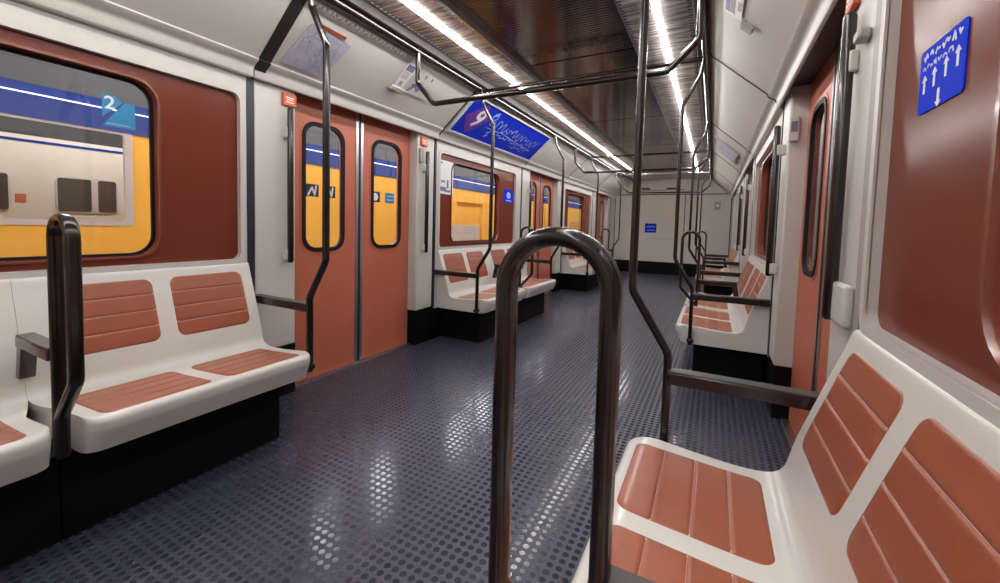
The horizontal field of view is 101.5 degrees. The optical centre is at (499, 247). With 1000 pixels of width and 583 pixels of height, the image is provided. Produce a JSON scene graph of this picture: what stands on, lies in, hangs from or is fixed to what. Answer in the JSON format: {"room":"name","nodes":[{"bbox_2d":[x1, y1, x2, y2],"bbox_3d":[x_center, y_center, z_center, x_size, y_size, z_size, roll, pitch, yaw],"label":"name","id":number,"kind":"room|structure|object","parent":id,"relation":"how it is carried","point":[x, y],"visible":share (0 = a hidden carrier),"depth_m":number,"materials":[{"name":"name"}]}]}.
{"room":"train carriage","nodes":[
{"label":"train carriage","id":0,"kind":"room"},
{"bbox_2d":[0,0,614,347],"bbox_3d":[-0.128,-0.350,4.671,0.160,1.720,12.580,3,4,27],"label":"wall","id":1,"kind":"structure","parent":0,"point":[204,140],"depth_m":2.10,"materials":[{"name":"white plastic"}]},
{"bbox_2d":[0,40,162,264],"bbox_3d":[-1.850,-0.330,1.324,0.058,0.788,1.235,3,4,27],"label":"window","id":2,"kind":"structure","parent":1,"relation":"in","point":[36,259],"depth_m":1.79,"materials":[{"name":"brown"}]},
{"bbox_2d":[102,93,134,130],"bbox_3d":[-1.635,-0.582,1.753,0.001,0.132,0.110,3,4,27],"label":"window sticker","id":3,"kind":"object","parent":2,"relation":"attached to","point":[124,117],"visible":1,"depth_m":1.75,"materials":[{"name":"blue"}]},
{"bbox_2d":[15,0,290,77],"bbox_3d":[-2.023,-1.031,0.530,0.552,0.400,3.532,3,4,27],"label":"overhead panel","id":4,"kind":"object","parent":1,"relation":"attached to","point":[229,35],"depth_m":1.84,"materials":[{"name":"plastic"}]},
{"bbox_2d":[246,77,254,292],"bbox_3d":[-1.357,-0.174,2.216,0.024,1.530,0.038,3,4,27],"label":"trim","id":5,"kind":"structure","parent":1,"relation":"attached to","point":[249,81],"depth_m":2.20,"materials":[{"name":"black"}]},
{"bbox_2d":[254,0,306,72],"bbox_3d":[-1.110,-1.112,2.082,0.381,0.362,0.060,3,4,27],"label":"trim","id":6,"kind":"structure","parent":1,"relation":"attached to","point":[295,7],"depth_m":2.09,"materials":[{"name":"black"}]},
{"bbox_2d":[283,107,293,262],"bbox_3d":[-1.224,-0.359,2.370,0.059,0.890,0.044,3,4,27],"label":"grab bar","id":7,"kind":"object","parent":1,"relation":"attached to","point":[288,132],"visible":1,"depth_m":2.35,"materials":[{"name":"brown metal"}]},
{"bbox_2d":[282,92,295,107],"bbox_3d":[-1.221,-0.856,2.365,0.019,0.072,0.084,3,4,27],"label":"box","id":8,"kind":"object","parent":1,"relation":"attached to","point":[289,100],"visible":1,"depth_m":2.36,"materials":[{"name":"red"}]},
{"bbox_2d":[280,23,349,77],"bbox_3d":[-1.021,-1.096,2.288,0.202,0.182,0.315,3,4,27],"label":"map","id":9,"kind":"object","parent":1,"relation":"attached to","point":[306,54],"visible":0.78,"depth_m":2.27,"materials":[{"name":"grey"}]},
{"bbox_2d":[323,25,346,40],"bbox_3d":[-0.916,-1.185,2.249,0.018,0.017,0.170,3,4,27],"label":"header strip","id":10,"kind":"object","parent":1,"relation":"attached to","point":[327,29],"visible":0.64,"depth_m":2.25,"materials":[{"name":"brown"}]},
{"bbox_2d":[294,92,409,386],"bbox_3d":[-1.044,-0.093,2.996,0.070,1.900,1.156,3,4,27],"label":"door","id":11,"kind":"structure","parent":1,"relation":"in","point":[360,301],"depth_m":2.97,"materials":[{"name":"paint"}]},
{"bbox_2d":[306,183,318,196],"bbox_3d":[-1.220,-0.375,2.652,0.001,0.080,0.100,3,4,27],"label":"sticker","id":12,"kind":"object","parent":11,"relation":"attached to","point":[312,190],"visible":1,"depth_m":2.65,"materials":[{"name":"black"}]},
{"bbox_2d":[374,191,379,201],"bbox_3d":[-0.962,-0.395,3.147,0.001,0.080,0.100,3,4,27],"label":"sticker","id":13,"kind":"object","parent":11,"relation":"attached to","point":[376,194],"visible":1,"depth_m":3.16,"materials":[{"name":"white"}]},
{"bbox_2d":[385,193,393,203],"bbox_3d":[-0.888,-0.401,3.288,0.001,0.080,0.100,3,4,27],"label":"sticker","id":14,"kind":"object","parent":11,"relation":"attached to","point":[389,197],"visible":1,"depth_m":3.29,"materials":[{"name":"blue"}]},
{"bbox_2d":[253,0,474,138],"bbox_3d":[-0.823,-1.125,2.825,0.552,0.400,1.635,3,4,27],"label":"wall panel","id":15,"kind":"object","parent":1,"relation":"attached to","point":[361,79],"depth_m":2.65,"materials":[{"name":"plastic"}]},
{"bbox_2d":[315,0,414,62],"bbox_3d":[-0.764,-1.248,2.393,0.043,0.039,0.780,3,4,27],"label":"band","id":16,"kind":"object","parent":1,"relation":"attached to","point":[323,8],"visible":1,"depth_m":2.33,"materials":[{"name":"grey plastic"}]},
{"bbox_2d":[389,62,414,92],"bbox_3d":[-0.657,-1.177,2.820,0.168,0.159,0.130,3,4,27],"label":"notice","id":17,"kind":"object","parent":1,"relation":"attached to","point":[409,70],"visible":0.96,"depth_m":2.82,"materials":[{"name":"white"}]},
{"bbox_2d":[398,71,409,85],"bbox_3d":[-0.670,-1.169,2.822,0.082,0.074,0.060,3,4,27],"label":"print","id":18,"kind":"object","parent":17,"relation":"attached to","point":[404,77],"depth_m":2.82,"materials":[{"name":"white paper"}]},
{"bbox_2d":[277,272,562,396],"bbox_3d":[-0.163,0.637,4.729,0.142,0.300,12.580,3,4,27],"label":"baseboard","id":19,"kind":"structure","parent":1,"relation":"attached to","point":[423,325],"depth_m":3.59,"materials":[{"name":"black paint"}]},
{"bbox_2d":[419,148,423,162],"bbox_3d":[-0.663,-0.778,3.440,0.025,0.120,0.045,3,4,27],"label":"intercom box","id":20,"kind":"object","parent":1,"relation":"attached to","point":[421,150],"visible":1,"depth_m":3.42,"materials":[{"name":"grey plastic"}]},
{"bbox_2d":[420,137,427,146],"bbox_3d":[-0.645,-0.901,3.468,0.019,0.072,0.084,3,4,27],"label":"box","id":21,"kind":"object","parent":1,"relation":"attached to","point":[423,141],"visible":1,"depth_m":3.46,"materials":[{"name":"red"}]},
{"bbox_2d":[405,66,443,100],"bbox_3d":[-0.551,-1.199,2.994,0.172,0.154,0.242,3,4,27],"label":"sheet","id":22,"kind":"object","parent":1,"relation":"attached to","point":[429,79],"visible":0.8,"depth_m":2.99,"materials":[{"name":"white"}]},
{"bbox_2d":[421,151,429,252],"bbox_3d":[-0.636,-0.390,3.496,0.059,0.860,0.044,3,4,27],"label":"grab bar","id":23,"kind":"object","parent":1,"relation":"attached to","point":[425,168],"visible":1,"depth_m":3.48,"materials":[{"name":"brown metal"}]},
{"bbox_2d":[431,138,436,306],"bbox_3d":[-0.596,-0.233,3.671,0.024,1.530,0.024,3,4,27],"label":"trim","id":24,"kind":"structure","parent":1,"relation":"attached to","point":[435,140],"depth_m":3.66,"materials":[{"name":"black"}]},
{"bbox_2d":[440,160,452,194],"bbox_3d":[-0.503,-0.660,3.830,0.003,0.310,0.225,3,4,27],"label":"poster","id":25,"kind":"object","parent":1,"relation":"attached to","point":[446,166],"visible":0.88,"depth_m":3.83,"materials":[{"name":"white paper"}]},
{"bbox_2d":[439,90,476,134],"bbox_3d":[-0.363,-1.170,3.511,0.381,0.362,0.014,3,4,27],"label":"trim","id":26,"kind":"structure","parent":1,"relation":"attached to","point":[475,90],"depth_m":3.52,"materials":[{"name":"black"}]},
{"bbox_2d":[450,163,499,242],"bbox_3d":[-0.262,-0.453,4.361,0.058,0.788,0.995,3,4,27],"label":"window","id":27,"kind":"structure","parent":1,"relation":"in","point":[454,164],"depth_m":4.38,"materials":[{"name":"brown"}]},
{"bbox_2d":[437,91,551,167],"bbox_3d":[-0.015,-1.188,4.371,0.552,0.400,1.839,3,4,27],"label":"trim","id":28,"kind":"structure","parent":1,"relation":"attached to","point":[446,136],"depth_m":4.13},
{"bbox_2d":[446,94,551,161],"bbox_3d":[0.086,-1.197,4.311,0.316,0.286,1.800,3,4,27],"label":"panel","id":29,"kind":"object","parent":1,"relation":"attached to","point":[515,137],"visible":0.91,"depth_m":4.12,"materials":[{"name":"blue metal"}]},
{"bbox_2d":[504,189,512,202],"bbox_3d":[0.104,-0.633,5.001,0.003,0.160,0.240,3,4,27],"label":"round sticker","id":30,"kind":"object","parent":1,"relation":"attached to","point":[508,194],"visible":1,"depth_m":5.00,"materials":[{"name":"blue"}]},
{"bbox_2d":[519,168,522,238],"bbox_3d":[0.259,-0.300,5.306,0.024,1.530,0.024,3,4,27],"label":"trim","id":31,"kind":"structure","parent":1,"relation":"attached to","point":[522,168],"depth_m":5.28,"materials":[{"name":"black"}]},
{"bbox_2d":[527,180,531,232],"bbox_3d":[0.390,-0.470,5.457,0.059,0.860,0.044,3,4,27],"label":"grab bar","id":32,"kind":"object","parent":1,"relation":"attached to","point":[529,190],"visible":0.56,"depth_m":5.43,"materials":[{"name":"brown metal"}]},
{"bbox_2d":[527,170,553,293],"bbox_3d":[0.572,-0.219,6.088,0.070,1.900,1.158,3,4,27],"label":"door","id":33,"kind":"structure","parent":1,"relation":"in","point":[539,181],"depth_m":6.15,"materials":[{"name":"paint"}]},
{"bbox_2d":[525,136,588,181],"bbox_3d":[0.794,-1.250,5.917,0.552,0.400,1.637,3,4,27],"label":"trim","id":34,"kind":"structure","parent":1,"relation":"attached to","point":[548,161],"depth_m":5.73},
{"bbox_2d":[567,193,584,231],"bbox_3d":[1.370,-0.580,7.481,0.058,0.788,1.020,3,4,27],"label":"window","id":35,"kind":"structure","parent":1,"relation":"in","point":[569,193],"depth_m":7.88,"materials":[{"name":"brown"}]},
{"bbox_2d":[566,158,611,191],"bbox_3d":[1.602,-1.313,7.462,0.552,0.400,1.837,3,4,27],"label":"trim","id":36,"kind":"structure","parent":1,"relation":"attached to","point":[578,178],"depth_m":7.29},
{"bbox_2d":[594,192,604,244],"bbox_3d":[2.187,-0.344,9.176,0.070,1.900,1.153,3,4,27],"label":"door","id":37,"kind":"structure","parent":1,"relation":"in","point":[601,198],"depth_m":9.30,"materials":[{"name":"paint"}]},
{"bbox_2d":[594,173,628,196],"bbox_3d":[2.409,-1.376,9.005,0.552,0.400,1.632,3,4,27],"label":"trim","id":38,"kind":"structure","parent":1,"relation":"attached to","point":[610,186],"depth_m":8.89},
{"bbox_2d":[0,271,790,582],"bbox_3d":[1.028,0.884,4.117,2.800,0.060,12.580,3,4,27],"label":"floor","id":39,"kind":"structure","parent":0,"point":[378,469],"depth_m":1.77,"materials":[{"name":"rubber"}]},
{"bbox_2d":[0,279,60,569],"bbox_3d":[-1.731,0.543,0.972,0.538,0.814,0.874,3,4,27],"label":"seat","id":40,"kind":"object","parent":39,"relation":"on","point":[30,513],"visible":0.97,"depth_m":1.25,"materials":[{"name":"plastic"}]},
{"bbox_2d":[10,262,309,539],"bbox_3d":[-1.333,0.512,1.733,0.538,0.814,0.842,3,4,27],"label":"seat","id":41,"kind":"object","parent":39,"relation":"on","point":[183,381],"visible":0.92,"depth_m":1.65,"materials":[{"name":"plastic"}]},
{"bbox_2d":[15,213,84,460],"bbox_3d":[-1.450,0.272,1.308,0.469,0.766,0.048,3,4,27],"label":"handrail","id":42,"kind":"object","parent":41,"relation":"attached to","point":[64,348],"visible":1,"depth_m":1.25,"materials":[{"name":"brown metal"}]},
{"bbox_2d":[436,247,524,342],"bbox_3d":[-0.143,0.420,4.007,0.538,0.814,0.864,3,4,27],"label":"seat","id":43,"kind":"object","parent":39,"relation":"on","point":[455,295],"visible":0.77,"depth_m":3.77,"materials":[{"name":"plastic"}]},
{"bbox_2d":[492,226,533,287],"bbox_3d":[0.136,0.148,4.339,0.469,0.766,0.048,3,4,27],"label":"hoop","id":44,"kind":"object","parent":43,"relation":"attached to","point":[496,266],"visible":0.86,"depth_m":4.27,"materials":[{"name":"brown metal"}]},
{"bbox_2d":[485,245,555,323],"bbox_3d":[0.263,0.388,4.784,0.538,0.814,0.888,3,4,27],"label":"seat","id":45,"kind":"object","parent":39,"relation":"on","point":[531,305],"visible":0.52,"depth_m":4.66,"materials":[{"name":"plastic"}]},
{"bbox_2d":[562,247,598,291],"bbox_3d":[1.471,0.294,7.094,0.538,0.814,0.852,3,4,27],"label":"seat","id":46,"kind":"object","parent":39,"relation":"on","point":[574,268],"visible":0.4,"depth_m":6.83,"materials":[{"name":"plastic"}]},
{"bbox_2d":[583,228,609,258],"bbox_3d":[1.747,0.023,7.421,0.469,0.766,0.048,3,4,27],"label":"hoop","id":47,"kind":"object","parent":46,"relation":"attached to","point":[604,228],"visible":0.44,"depth_m":7.30,"materials":[{"name":"brown metal"}]},
{"bbox_2d":[695,249,739,295],"bbox_3d":[3.261,0.395,6.162,0.538,0.814,0.852,3,4,27],"label":"seat","id":48,"kind":"object","parent":39,"relation":"on","point":[708,289],"visible":0.45,"depth_m":5.82,"materials":[{"name":"plastic"}]},
{"bbox_2d":[695,231,726,269],"bbox_3d":[3.395,0.115,6.563,0.469,0.766,0.048,3,4,27],"label":"hoop","id":49,"kind":"object","parent":48,"relation":"attached to","point":[705,257],"visible":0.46,"depth_m":6.58,"materials":[{"name":"brown metal"}]},
{"bbox_2d":[701,246,735,271],"bbox_3d":[3.667,0.363,6.938,0.538,0.814,0.898,3,4,27],"label":"seat","id":50,"kind":"object","parent":39,"relation":"on","point":[724,269],"visible":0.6,"depth_m":6.92,"materials":[{"name":"plastic"}]},
{"bbox_2d":[684,256,756,310],"bbox_3d":[2.053,0.489,3.852,0.538,0.814,0.888,3,4,27],"label":"seat","id":51,"kind":"object","parent":39,"relation":"on","point":[748,269],"visible":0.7,"depth_m":3.63,"materials":[{"name":"plastic"}]},
{"bbox_2d":[676,262,771,382],"bbox_3d":[1.647,0.520,3.075,0.538,0.814,0.864,3,4,27],"label":"seat","id":52,"kind":"object","parent":39,"relation":"on","point":[733,344],"visible":0.87,"depth_m":2.73,"materials":[{"name":"plastic"}]},
{"bbox_2d":[679,231,738,306],"bbox_3d":[1.783,0.241,3.481,0.469,0.766,0.048,3,4,27],"label":"hoop","id":53,"kind":"object","parent":52,"relation":"attached to","point":[733,285],"visible":0.83,"depth_m":3.50,"materials":[{"name":"brown metal"}]},
{"bbox_2d":[571,329,999,582],"bbox_3d":[0.458,0.613,0.800,0.538,0.814,0.842,3,4,27],"label":"seat","id":54,"kind":"object","parent":39,"relation":"on","point":[888,477],"visible":0.97,"depth_m":0.79,"materials":[{"name":"plastic"}]},
{"bbox_2d":[488,227,655,582],"bbox_3d":[0.198,0.364,0.450,0.469,0.766,0.048,3,4,27],"label":"handrail","id":55,"kind":"object","parent":54,"relation":"attached to","point":[607,272],"visible":1,"depth_m":0.48,"materials":[{"name":"brown metal"}]},
{"bbox_2d":[343,0,712,181],"bbox_3d":[1.092,-1.442,3.989,2.840,0.200,12.580,3,4,27],"label":"ceiling","id":56,"kind":"structure","parent":0,"point":[551,39],"depth_m":2.96,"materials":[{"name":"brown"}]},
{"bbox_2d":[365,0,543,90],"bbox_3d":[-0.175,-1.389,2.827,0.402,0.067,1.616,3,4,27],"label":"ceiling light","id":57,"kind":"object","parent":56,"relation":"attached to","point":[448,28],"depth_m":2.65,"materials":[{"name":"silver metal"}]},
{"bbox_2d":[325,0,630,180],"bbox_3d":[0.236,-1.361,4.174,0.038,0.059,12.090,3,4,27],"label":"rail","id":58,"kind":"object","parent":56,"relation":"attached to","point":[340,4],"visible":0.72,"depth_m":2.81,"materials":[{"name":"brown metal"}]},
{"bbox_2d":[255,0,330,372],"bbox_3d":[-1.077,-0.321,2.092,0.568,1.882,0.048,3,4,27],"label":"pole","id":59,"kind":"object","parent":58,"relation":"attached to","point":[306,306],"visible":0.92,"depth_m":1.97,"materials":[{"name":"brown metal"}]},
{"bbox_2d":[435,91,494,313],"bbox_3d":[-0.315,-0.380,3.550,0.568,1.882,0.048,3,4,27],"label":"pole","id":60,"kind":"object","parent":58,"relation":"attached to","point":[437,272],"visible":0.99,"depth_m":3.43,"materials":[{"name":"brown metal"}]},
{"bbox_2d":[526,136,564,278],"bbox_3d":[0.519,-0.445,5.144,0.568,1.882,0.048,3,4,27],"label":"pole","id":61,"kind":"object","parent":58,"relation":"attached to","point":[556,144],"visible":0.73,"depth_m":5.01,"materials":[{"name":"brown metal"}]},
{"bbox_2d":[415,0,704,105],"bbox_3d":[0.199,-1.065,2.314,1.713,0.366,0.032,3,4,27],"label":"bar","id":62,"kind":"object","parent":58,"relation":"attached to","point":[701,3],"visible":1,"depth_m":2.19,"materials":[{"name":"brown metal"}]},
{"bbox_2d":[562,158,598,274],"bbox_3d":[1.302,-0.506,6.641,0.568,1.882,0.048,3,4,27],"label":"pole","id":63,"kind":"object","parent":58,"relation":"attached to","point":[563,253],"visible":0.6,"depth_m":6.50,"materials":[{"name":"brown metal"}]},
{"bbox_2d":[484,57,701,92],"bbox_3d":[0.603,-1.284,3.066,1.660,0.028,0.028,3,4,27],"label":"bar","id":64,"kind":"object","parent":58,"relation":"attached to","point":[698,59],"visible":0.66,"depth_m":3.02,"materials":[{"name":"brown metal"}]},
{"bbox_2d":[607,173,621,256],"bbox_3d":[2.135,-0.570,8.235,0.568,1.882,0.048,3,4,27],"label":"pole","id":65,"kind":"object","parent":58,"relation":"attached to","point":[615,173],"visible":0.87,"depth_m":8.10,"materials":[{"name":"brown metal"}]},
{"bbox_2d":[574,140,710,173],"bbox_3d":[1.811,-1.191,5.396,1.713,0.366,0.032,3,4,27],"label":"bar","id":66,"kind":"object","parent":58,"relation":"attached to","point":[709,141],"visible":0.89,"depth_m":5.33,"materials":[{"name":"brown metal"}]},
{"bbox_2d":[593,150,706,157],"bbox_3d":[2.219,-1.410,6.156,1.660,0.028,0.028,3,4,27],"label":"bar","id":67,"kind":"object","parent":58,"relation":"attached to","point":[703,150],"visible":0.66,"depth_m":6.11,"materials":[{"name":"brown metal"}]},
{"bbox_2d":[622,175,711,193],"bbox_3d":[3.404,-1.314,8.442,1.713,0.366,0.032,3,4,27],"label":"bar","id":68,"kind":"object","parent":58,"relation":"attached to","point":[706,188],"visible":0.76,"depth_m":8.38,"materials":[{"name":"brown metal"}]},
{"bbox_2d":[510,91,633,173],"bbox_3d":[1.591,-1.526,6.204,0.402,0.067,5.707,3,4,27],"label":"ceiling light","id":69,"kind":"object","parent":56,"relation":"attached to","point":[547,105],"depth_m":4.78,"materials":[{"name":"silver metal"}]},
{"bbox_2d":[614,0,640,55],"bbox_3d":[0.829,-1.341,2.445,0.123,0.067,0.756,3,4,27],"label":"ceiling light","id":70,"kind":"object","parent":56,"relation":"attached to","point":[629,10],"depth_m":2.33,"materials":[{"name":"silver metal"}]},
{"bbox_2d":[647,0,695,70],"bbox_3d":[1.038,-1.341,2.552,0.350,0.067,0.985,3,4,27],"label":"ceiling light","id":71,"kind":"object","parent":56,"relation":"attached to","point":[672,31],"depth_m":2.46,"materials":[{"name":"silver metal"}]},
{"bbox_2d":[648,46,708,172],"bbox_3d":[2.575,-1.462,5.515,0.371,0.067,6.292,3,4,27],"label":"ceiling light","id":72,"kind":"object","parent":56,"relation":"attached to","point":[670,90],"depth_m":3.95,"materials":[{"name":"silver metal"}]},
{"bbox_2d":[701,0,711,174],"bbox_3d":[1.724,-1.277,3.400,0.038,0.059,12.090,3,4,27],"label":"rail","id":73,"kind":"object","parent":56,"relation":"attached to","point":[704,43],"visible":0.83,"depth_m":2.95,"materials":[{"name":"brown metal"}]},
{"bbox_2d":[699,169,728,266],"bbox_3d":[3.892,-0.472,7.321,0.568,1.882,0.048,3,4,27],"label":"pole","id":74,"kind":"object","parent":73,"relation":"attached to","point":[707,255],"visible":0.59,"depth_m":7.40,"materials":[{"name":"brown metal"}]},
{"bbox_2d":[688,124,740,291],"bbox_3d":[2.275,-0.346,4.230,0.568,1.882,0.048,3,4,27],"label":"pole","id":75,"kind":"object","parent":73,"relation":"attached to","point":[702,272],"visible":0.78,"depth_m":4.31,"materials":[{"name":"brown metal"}]},
{"bbox_2d":[694,160,738,278],"bbox_3d":[3.058,-0.407,5.726,0.568,1.882,0.048,3,4,27],"label":"pole","id":76,"kind":"object","parent":73,"relation":"attached to","point":[705,162],"visible":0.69,"depth_m":5.81,"materials":[{"name":"brown metal"}]},
{"bbox_2d":[673,59,769,344],"bbox_3d":[1.442,-0.282,2.636,0.568,1.882,0.048,3,4,27],"label":"pole","id":77,"kind":"object","parent":73,"relation":"attached to","point":[693,296],"visible":1,"depth_m":2.72,"materials":[{"name":"brown metal"}]},
{"bbox_2d":[628,0,819,442],"bbox_3d":[0.679,-0.222,1.177,0.568,1.882,0.048,3,4,27],"label":"pole","id":78,"kind":"object","parent":73,"relation":"attached to","point":[741,388],"visible":0.77,"depth_m":1.27,"materials":[{"name":"brown metal"}]},
{"bbox_2d":[613,178,732,276],"bbox_3d":[3.982,-0.571,9.633,2.800,2.400,0.070,3,4,27],"label":"wall","id":79,"kind":"structure","parent":0,"point":[657,208],"depth_m":9.61,"materials":[{"name":"white paint"}]},
{"bbox_2d":[611,181,631,198],"bbox_3d":[2.886,-1.413,9.918,0.552,0.400,0.412,3,4,27],"label":"trim","id":80,"kind":"structure","parent":79,"relation":"attached to","point":[617,193],"depth_m":9.89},
{"bbox_2d":[645,223,656,232],"bbox_3d":[3.616,-0.480,9.808,0.260,0.220,0.005,3,4,27],"label":"wall sign","id":81,"kind":"object","parent":79,"relation":"attached to","point":[649,227],"visible":1,"depth_m":9.80,"materials":[{"name":"blue"}]},
{"bbox_2d":[812,112,824,264],"bbox_3d":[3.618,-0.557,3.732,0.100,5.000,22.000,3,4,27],"label":"window","id":82,"kind":"structure","parent":0,"point":[822,125],"depth_m":6.34,"materials":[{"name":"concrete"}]},
{"bbox_2d":[729,0,999,428],"bbox_3d":[2.248,-0.217,3.434,0.160,1.720,12.580,3,4,27],"label":"wall","id":83,"kind":"structure","parent":0,"point":[929,172],"depth_m":0.86,"materials":[{"name":"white plastic"}]},
{"bbox_2d":[712,168,735,195],"bbox_3d":[4.436,-1.262,7.950,0.552,0.400,1.632,3,4,27],"label":"trim","id":84,"kind":"structure","parent":83,"relation":"attached to","point":[719,179],"depth_m":7.90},
{"bbox_2d":[714,136,738,163],"bbox_3d":[2.712,-1.173,4.914,0.254,0.230,0.740,3,4,27],"label":"poster","id":85,"kind":"object","parent":83,"relation":"attached to","point":[723,148],"visible":1,"depth_m":4.87,"materials":[{"name":"paper"}]},
{"bbox_2d":[712,151,744,188],"bbox_3d":[3.629,-1.200,6.407,0.552,0.400,1.837,3,4,27],"label":"trim","id":86,"kind":"structure","parent":83,"relation":"attached to","point":[719,165],"depth_m":6.30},
{"bbox_2d":[712,124,752,176],"bbox_3d":[2.821,-1.137,4.862,0.552,0.400,1.637,3,4,27],"label":"trim","id":87,"kind":"structure","parent":83,"relation":"attached to","point":[744,158],"depth_m":4.56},
{"bbox_2d":[724,0,743,20],"bbox_3d":[1.054,-1.102,1.843,0.075,0.068,0.220,3,4,27],"label":"notice","id":88,"kind":"object","parent":83,"relation":"attached to","point":[733,7],"visible":1,"depth_m":1.87,"materials":[{"name":"white"}]},
{"bbox_2d":[730,0,741,14],"bbox_3d":[1.068,-1.091,1.849,0.041,0.037,0.154,3,4,27],"label":"print","id":89,"kind":"object","parent":88,"relation":"attached to","point":[735,5],"depth_m":1.85,"materials":[{"name":"white paper"}]},
{"bbox_2d":[736,186,743,250],"bbox_3d":[3.195,-0.391,5.427,0.059,0.860,0.044,3,4,27],"label":"grab bar","id":90,"kind":"object","parent":83,"relation":"attached to","point":[741,196],"visible":0.99,"depth_m":5.42,"materials":[{"name":"brown metal"}]},
{"bbox_2d":[710,52,776,102],"bbox_3d":[1.506,-1.065,2.538,0.381,0.362,0.014,3,4,27],"label":"trim","id":91,"kind":"structure","parent":83,"relation":"attached to","point":[710,52],"depth_m":2.53,"materials":[{"name":"black"}]},
{"bbox_2d":[740,20,753,34],"bbox_3d":[1.163,-1.038,1.924,0.055,0.052,0.060,3,4,27],"label":"box","id":92,"kind":"object","parent":83,"relation":"attached to","point":[746,27],"visible":1,"depth_m":1.91,"materials":[{"name":"grey plastic"}]},
{"bbox_2d":[710,55,784,157],"bbox_3d":[2.012,-1.074,3.315,0.552,0.400,1.839,3,4,27],"label":"trim","id":93,"kind":"structure","parent":83,"relation":"attached to","point":[742,111],"depth_m":3.06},
{"bbox_2d":[742,174,752,255],"bbox_3d":[2.607,-0.345,4.303,0.059,0.860,0.044,3,4,27],"label":"grab bar","id":94,"kind":"object","parent":83,"relation":"attached to","point":[749,186],"visible":1,"depth_m":4.30,"materials":[{"name":"brown metal"}]},
{"bbox_2d":[749,158,755,255],"bbox_3d":[2.543,-0.172,4.117,0.024,1.530,0.024,3,4,27],"label":"trim","id":95,"kind":"structure","parent":83,"relation":"attached to","point":[755,158],"depth_m":4.10,"materials":[{"name":"black"}]},
{"bbox_2d":[757,150,772,257],"bbox_3d":[2.081,-0.322,3.142,0.058,0.788,0.995,3,4,27],"label":"window","id":96,"kind":"structure","parent":83,"relation":"in","point":[770,154],"depth_m":3.52,"materials":[{"name":"brown"}]},
{"bbox_2d":[709,0,837,108],"bbox_3d":[1.204,-1.011,1.770,0.552,0.400,1.635,3,4,27],"label":"wall panel","id":97,"kind":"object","parent":83,"relation":"attached to","point":[785,32],"depth_m":1.95,"materials":[{"name":"plastic"}]},
{"bbox_2d":[765,125,785,275],"bbox_3d":[1.581,-0.266,2.341,0.059,0.860,0.044,3,4,27],"label":"grab bar","id":98,"kind":"object","parent":83,"relation":"attached to","point":[779,150],"visible":1,"depth_m":2.33,"materials":[{"name":"brown metal"}]},
{"bbox_2d":[767,102,784,354],"bbox_3d":[1.688,-0.105,2.482,0.024,1.530,0.024,3,4,27],"label":"trim","id":99,"kind":"structure","parent":83,"relation":"attached to","point":[784,102],"depth_m":2.48,"materials":[{"name":"black"}]},
{"bbox_2d":[763,354,791,419],"bbox_3d":[2.229,0.771,3.484,0.142,0.300,12.580,3,4,27],"label":"baseboard","id":100,"kind":"structure","parent":83,"relation":"attached to","point":[772,374],"depth_m":2.31,"materials":[{"name":"black paint"}]},
{"bbox_2d":[788,116,799,141],"bbox_3d":[1.594,-0.644,2.215,0.047,0.130,0.032,3,4,27],"label":"intercom box","id":101,"kind":"object","parent":83,"relation":"attached to","point":[794,122],"visible":1,"depth_m":2.20,"materials":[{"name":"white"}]},
{"bbox_2d":[781,39,840,448],"bbox_3d":[1.379,0.043,1.734,0.070,1.900,1.156,3,4,27],"label":"door","id":102,"kind":"structure","parent":83,"relation":"in","point":[812,331],"depth_m":1.93,"materials":[{"name":"paint"}]},
{"bbox_2d":[822,11,859,319],"bbox_3d":[0.986,-0.228,1.182,0.040,0.880,0.044,3,4,27],"label":"grab bar","id":103,"kind":"object","parent":83,"relation":"attached to","point":[849,55],"visible":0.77,"depth_m":1.17,"materials":[{"name":"brown metal"}]},
{"bbox_2d":[830,281,854,328],"bbox_3d":[0.950,0.157,1.135,0.022,0.115,0.130,3,4,27],"label":"cover","id":104,"kind":"object","parent":83,"relation":"attached to","point":[842,294],"visible":1,"depth_m":1.09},
{"bbox_2d":[845,0,860,13],"bbox_3d":[1.031,-0.730,1.192,0.019,0.072,0.084,3,4,27],"label":"box","id":105,"kind":"object","parent":83,"relation":"attached to","point":[851,5],"visible":0.7,"depth_m":1.18,"materials":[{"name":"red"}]},
{"bbox_2d":[853,27,871,44],"bbox_3d":[0.955,-0.559,1.076,0.030,0.030,0.050,3,4,27],"label":"bump","id":106,"kind":"object","parent":83,"relation":"attached to","point":[863,34],"visible":1,"depth_m":1.06,"materials":[{"name":"grey plastic"}]},
{"bbox_2d":[852,0,881,332],"bbox_3d":[0.927,-0.046,1.027,0.024,1.530,0.038,3,4,27],"label":"trim","id":107,"kind":"structure","parent":83,"relation":"attached to","point":[856,325],"depth_m":1.02,"materials":[{"name":"grey plastic"}]},
{"bbox_2d":[917,16,970,115],"bbox_3d":[0.815,-0.326,0.754,0.003,0.126,0.174,3,4,27],"label":"arrow sign","id":108,"kind":"object","parent":83,"relation":"attached to","point":[944,64],"visible":1,"depth_m":0.74,"materials":[{"name":"blue"}]},
{"bbox_2d":[977,61,999,374],"bbox_3d":[0.471,-0.197,0.065,0.058,0.788,1.145,3,4,27],"label":"window","id":109,"kind":"structure","parent":83,"relation":"in","point":[989,343],"depth_m":0.58,"materials":[{"name":"brown"}]},
{"bbox_3d":[-0.414,1.691,5.931,9.050,0.050,22.000,3,4,27],"label":"floor","id":110,"kind":"structure","parent":0,"visible":0},
{"bbox_2d":[0,116,123,219],"bbox_3d":[-3.459,-0.392,6.310,0.140,3.000,16.000,3,4,27],"label":"train","id":111,"kind":"object","parent":110,"relation":"on","point":[47,170],"visible":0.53,"depth_m":4.15,"materials":[{"name":"white"}]},
{"bbox_2d":[0,50,580,257],"bbox_3d":[-1.621,-0.111,6.489,0.918,3.320,22.000,3,4,27],"label":"train","id":112,"kind":"object","parent":110,"relation":"on","point":[31,89],"visible":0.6,"depth_m":3.14,"materials":[{"name":"yellow"}]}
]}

